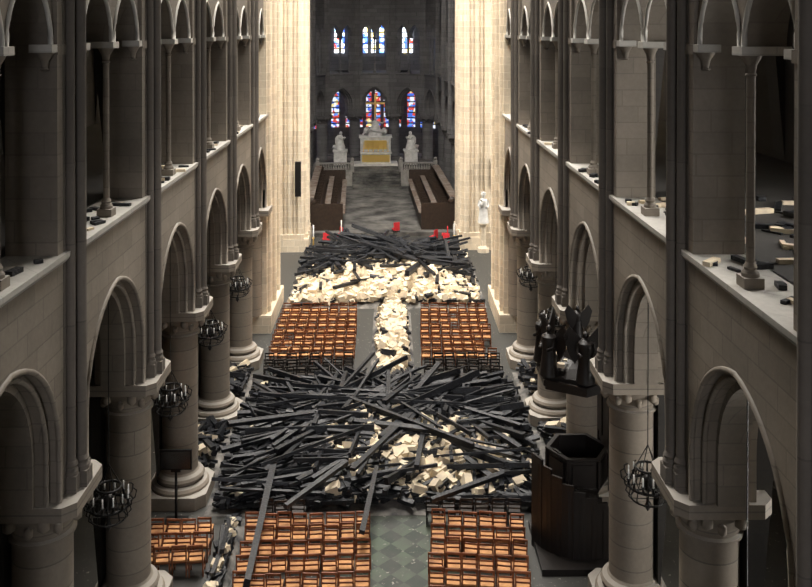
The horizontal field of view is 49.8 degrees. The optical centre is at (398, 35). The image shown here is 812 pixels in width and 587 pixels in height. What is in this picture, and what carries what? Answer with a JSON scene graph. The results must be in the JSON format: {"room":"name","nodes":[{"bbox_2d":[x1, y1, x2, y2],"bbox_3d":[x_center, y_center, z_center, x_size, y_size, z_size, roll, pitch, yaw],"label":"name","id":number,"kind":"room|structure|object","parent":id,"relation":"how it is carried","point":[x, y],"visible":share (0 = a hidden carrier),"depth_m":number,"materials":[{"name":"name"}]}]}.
{"room":"cathedral interior","nodes":[
{"label":"cathedral interior","id":0,"kind":"room"},
{"bbox_2d":[0,48,199,586],"bbox_3d":[-10.594,-1.111,7.356,7.100,33.000,75.100,0,0,-1],"label":"wall","id":1,"kind":"structure","parent":0,"point":[94,127],"depth_m":22.97,"materials":[{"name":"stone"}]},
{"bbox_2d":[0,0,267,586],"bbox_3d":[-7.045,-1.113,7.513,2.000,33.000,75.350,0,0,-1],"label":"wall","id":2,"kind":"structure","parent":0,"point":[180,82],"depth_m":22.36,"materials":[{"name":"stone"}]},
{"bbox_2d":[83,300,136,530],"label":"chandelier","id":3,"kind":"object","parent":2,"relation":"attached to","point":[108,503],"depth_m":20.30,"materials":[{"name":"black metal"}]},
{"bbox_2d":[4,125,242,276],"bbox_3d":[-7.124,4.090,25.983,1.285,0.096,26.001,0,0,-1],"label":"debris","id":4,"kind":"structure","parent":2,"relation":"attached to","point":[16,270],"depth_m":19.76,"materials":[{"name":"stone"}]},
{"bbox_2d":[151,370,191,421],"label":"chandelier","id":5,"kind":"object","parent":2,"relation":"attached to","point":[170,399],"depth_m":25.97,"materials":[{"name":"black metal"}]},
{"bbox_2d":[198,310,227,349],"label":"chandelier","id":6,"kind":"object","parent":2,"relation":"attached to","point":[209,331],"depth_m":31.66,"materials":[{"name":"black metal"}]},
{"bbox_2d":[230,269,251,301],"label":"chandelier","id":7,"kind":"object","parent":2,"relation":"attached to","point":[237,287],"depth_m":37.36,"materials":[{"name":"black metal"}]},
{"bbox_2d":[280,0,316,251],"bbox_3d":[-15.349,-1.639,74.564,17.923,33.000,28.873,0,0,-1],"label":"wall","id":8,"kind":"structure","parent":0,"point":[297,123],"depth_m":60.58,"materials":[{"name":"stone"}]},
{"bbox_2d":[295,161,300,196],"bbox_3d":[-6.948,9.873,60.276,0.428,2.400,0.270,0,0,-1],"label":"speaker","id":9,"kind":"object","parent":8,"relation":"attached to","point":[297,178],"depth_m":60.13,"materials":[{"name":"black plastic"}]},
{"bbox_2d":[74,163,787,586],"bbox_3d":[-0.650,15.374,41.028,60.000,0.500,142.000,0,0,-1],"label":"floor","id":10,"kind":"structure","parent":0,"point":[400,547],"depth_m":26.66,"materials":[{"name":"grey stone"}]},
{"bbox_2d":[159,449,191,526],"bbox_3d":[-6.976,14.087,27.379,1.000,2.290,0.500,0,0,-1],"label":"monitor stand","id":11,"kind":"object","parent":10,"relation":"on","point":[175,460],"visible":0.79,"depth_m":27.30,"materials":[{"name":"black metal"}]},
{"bbox_2d":[198,415,232,476],"bbox_3d":[-7.266,14.739,31.812,1.960,0.891,3.400,0,0,-1],"label":"debris","id":12,"kind":"object","parent":10,"relation":"on","point":[214,435],"visible":0.44,"depth_m":31.48,"materials":[{"name":"wood"}]},
{"bbox_2d":[201,513,247,586],"bbox_3d":[-5.065,14.825,25.183,0.700,0.824,4.700,0,0,-1],"label":"debris","id":13,"kind":"object","parent":10,"relation":"on","point":[220,568],"visible":1,"depth_m":24.98,"materials":[{"name":"stone"}]},
{"bbox_2d":[230,359,254,402],"bbox_3d":[-7.318,14.616,37.511,1.960,1.048,3.400,0,0,-1],"label":"debris","id":14,"kind":"object","parent":10,"relation":"on","point":[241,376],"visible":0.4,"depth_m":37.15,"materials":[{"name":"wood"}]},
{"bbox_2d":[252,0,283,333],"bbox_3d":[-8.377,-1.419,46.551,3.750,33.000,5.850,0,0,-1],"label":"pillar","id":15,"kind":"structure","parent":10,"relation":"on","point":[267,294],"depth_m":44.90,"materials":[{"name":"stone"}]},
{"bbox_2d":[151,302,530,586],"bbox_3d":[-1.326,14.725,34.629,11.032,0.928,24.196,0,0,3],"label":"chairs","id":16,"kind":"object","parent":10,"relation":"on","point":[461,564],"visible":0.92,"depth_m":25.61,"materials":[{"name":"brown wood"}]},
{"bbox_2d":[203,352,540,586],"bbox_3d":[-0.550,14.286,30.069,11.320,1.826,14.903,0,0,-1],"label":"debris","id":17,"kind":"object","parent":10,"relation":"on","point":[381,440],"visible":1,"depth_m":30.26,"materials":[{"name":"wood"}]},
{"bbox_2d":[313,0,437,163],"bbox_3d":[-2.374,-1.798,94.761,30.554,33.000,16.840,0,0,-1],"label":"apse","id":18,"kind":"object","parent":10,"relation":"on","point":[365,51],"visible":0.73,"depth_m":94.22,"materials":[{"name":"stone"}]},
{"bbox_2d":[312,153,452,236],"bbox_3d":[-1.963,13.963,80.740,13.800,1.700,31.960,0,0,-1],"label":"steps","id":19,"kind":"structure","parent":10,"relation":"on","point":[378,199],"depth_m":76.30,"materials":[{"name":"grey stone"}]},
{"bbox_2d":[310,165,345,230],"bbox_3d":[-5.977,13.317,73.789,3.250,2.500,16.384,0,0,-4],"label":"stall","id":20,"kind":"object","parent":19,"relation":"in","point":[327,187],"depth_m":70.91,"materials":[{"name":"brown wood"}]},
{"bbox_2d":[315,157,353,185],"bbox_3d":[-6.167,13.109,84.388,3.726,2.750,0.732,0,0,-1],"label":"balustrade","id":21,"kind":"object","parent":19,"relation":"in","point":[348,172],"depth_m":84.22,"materials":[{"name":"grey stone"}]},
{"bbox_2d":[332,94,418,165],"bbox_3d":[-2.383,9.573,89.537,8.887,6.940,4.149,0,0,-1],"label":"altar","id":22,"kind":"object","parent":19,"relation":"on","point":[375,145],"visible":1,"depth_m":89.02,"materials":[{"name":"white stone"}]},
{"bbox_2d":[399,157,436,185],"bbox_3d":[1.874,13.106,84.771,3.726,2.750,0.732,0,0,-1],"label":"balustrade","id":23,"kind":"object","parent":19,"relation":"in","point":[404,176],"depth_m":84.52,"materials":[{"name":"grey stone"}]},
{"bbox_2d":[408,164,454,229],"bbox_3d":[2.691,13.314,74.181,3.243,2.500,16.365,0,0,-4],"label":"stall","id":24,"kind":"object","parent":19,"relation":"in","point":[432,191],"depth_m":71.37,"materials":[{"name":"brown wood"}]},
{"bbox_2d":[312,220,455,244],"bbox_3d":[-1.022,14.040,61.385,10.227,1.850,2.061,0,0,-1],"label":"stands","id":25,"kind":"object","parent":10,"relation":"on","point":[313,237],"visible":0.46,"depth_m":61.08,"materials":[{"name":"white"}]},
{"bbox_2d":[285,223,486,308],"bbox_3d":[-0.770,13.781,54.116,11.200,2.615,11.800,0,0,-1],"label":"debris","id":26,"kind":"object","parent":10,"relation":"on","point":[364,271],"visible":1,"depth_m":51.25,"materials":[{"name":"stone"}]},
{"bbox_2d":[322,222,449,245],"bbox_3d":[-0.868,14.423,63.511,9.228,1.050,4.069,0,0,-1],"label":"seat","id":27,"kind":"object","parent":10,"relation":"on","point":[397,228],"visible":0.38,"depth_m":62.77,"materials":[{"name":"red fabric"}]},
{"bbox_2d":[259,352,520,526],"bbox_3d":[-0.678,14.736,33.400,10.561,0.928,12.784,0,0,-1],"label":"chairs","id":28,"kind":"object","parent":10,"relation":"on","point":[468,507],"visible":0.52,"depth_m":37.78,"materials":[{"name":"brown wood"}]},
{"bbox_2d":[371,299,413,373],"bbox_3d":[-0.317,14.585,42.925,2.000,1.025,10.400,0,0,-1],"label":"debris","id":29,"kind":"object","parent":10,"relation":"on","point":[392,340],"visible":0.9,"depth_m":42.10,"materials":[{"name":"stone"}]},
{"bbox_2d":[477,192,489,252],"bbox_3d":[5.859,12.901,60.550,0.850,4.141,0.788,0,0,-1],"label":"statue","id":30,"kind":"object","parent":10,"relation":"on","point":[483,219],"visible":1,"depth_m":60.34,"materials":[{"name":"stone"}]},
{"bbox_2d":[488,0,516,332],"bbox_3d":[6.972,-1.421,46.691,3.750,33.000,5.850,0,0,-1],"label":"pillar","id":31,"kind":"structure","parent":10,"relation":"on","point":[502,294],"depth_m":45.01,"materials":[{"name":"stone"}]},
{"bbox_2d":[512,359,537,401],"bbox_3d":[6.081,14.617,37.634,1.960,1.045,3.400,0,0,-1],"label":"debris","id":32,"kind":"object","parent":10,"relation":"on","point":[526,378],"visible":0.4,"depth_m":37.37,"materials":[{"name":"wood"}]},
{"bbox_2d":[532,416,565,464],"bbox_3d":[6.133,14.718,31.935,1.960,0.932,3.400,0,0,-1],"label":"debris","id":33,"kind":"object","parent":10,"relation":"on","point":[547,431],"visible":0.17,"depth_m":32.21,"materials":[{"name":"stone"}]},
{"bbox_2d":[528,304,608,575],"bbox_3d":[5.272,11.684,26.287,2.611,7.113,3.270,0,0,-1],"label":"pulpit","id":34,"kind":"object","parent":10,"relation":"on","point":[568,523],"visible":0.83,"depth_m":25.69,"materials":[{"name":"brown wood"}]},
{"bbox_2d":[434,0,490,249],"bbox_3d":[12.784,-1.646,75.377,18.254,33.000,28.819,0,0,-1],"label":"wall","id":35,"kind":"structure","parent":0,"point":[463,122],"depth_m":61.25,"materials":[{"name":"stone"}]},
{"bbox_2d":[502,0,811,586],"bbox_3d":[6.354,-1.114,7.635,2.000,33.000,75.350,0,0,-1],"label":"wall","id":36,"kind":"structure","parent":0,"point":[725,344],"depth_m":17.49,"materials":[{"name":"stone"}]},
{"bbox_2d":[516,264,537,290],"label":"chandelier","id":37,"kind":"object","parent":36,"relation":"attached to","point":[529,276],"depth_m":37.47,"materials":[{"name":"black metal"}]},
{"bbox_2d":[620,303,666,510],"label":"chandelier","id":38,"kind":"object","parent":36,"relation":"attached to","point":[647,486],"depth_m":20.44,"materials":[{"name":"black metal"}]},
{"bbox_2d":[522,124,793,304],"bbox_3d":[7.951,4.087,25.011,5.034,0.118,28.022,0,0,-1],"label":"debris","id":39,"kind":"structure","parent":36,"relation":"on","point":[780,228],"depth_m":18.61,"materials":[{"name":"stone"}]},
{"bbox_2d":[746,400,747,586],"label":"chandelier","id":40,"kind":"object","parent":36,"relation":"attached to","point":[747,400],"depth_m":14.77,"materials":[{"name":"black metal"}]},
{"bbox_2d":[654,13,793,586],"bbox_3d":[9.905,-1.113,7.543,7.100,33.000,75.100,0,0,-1],"label":"wall","id":41,"kind":"structure","parent":0,"point":[774,147],"depth_m":23.29,"materials":[{"name":"stone"}]}
]}

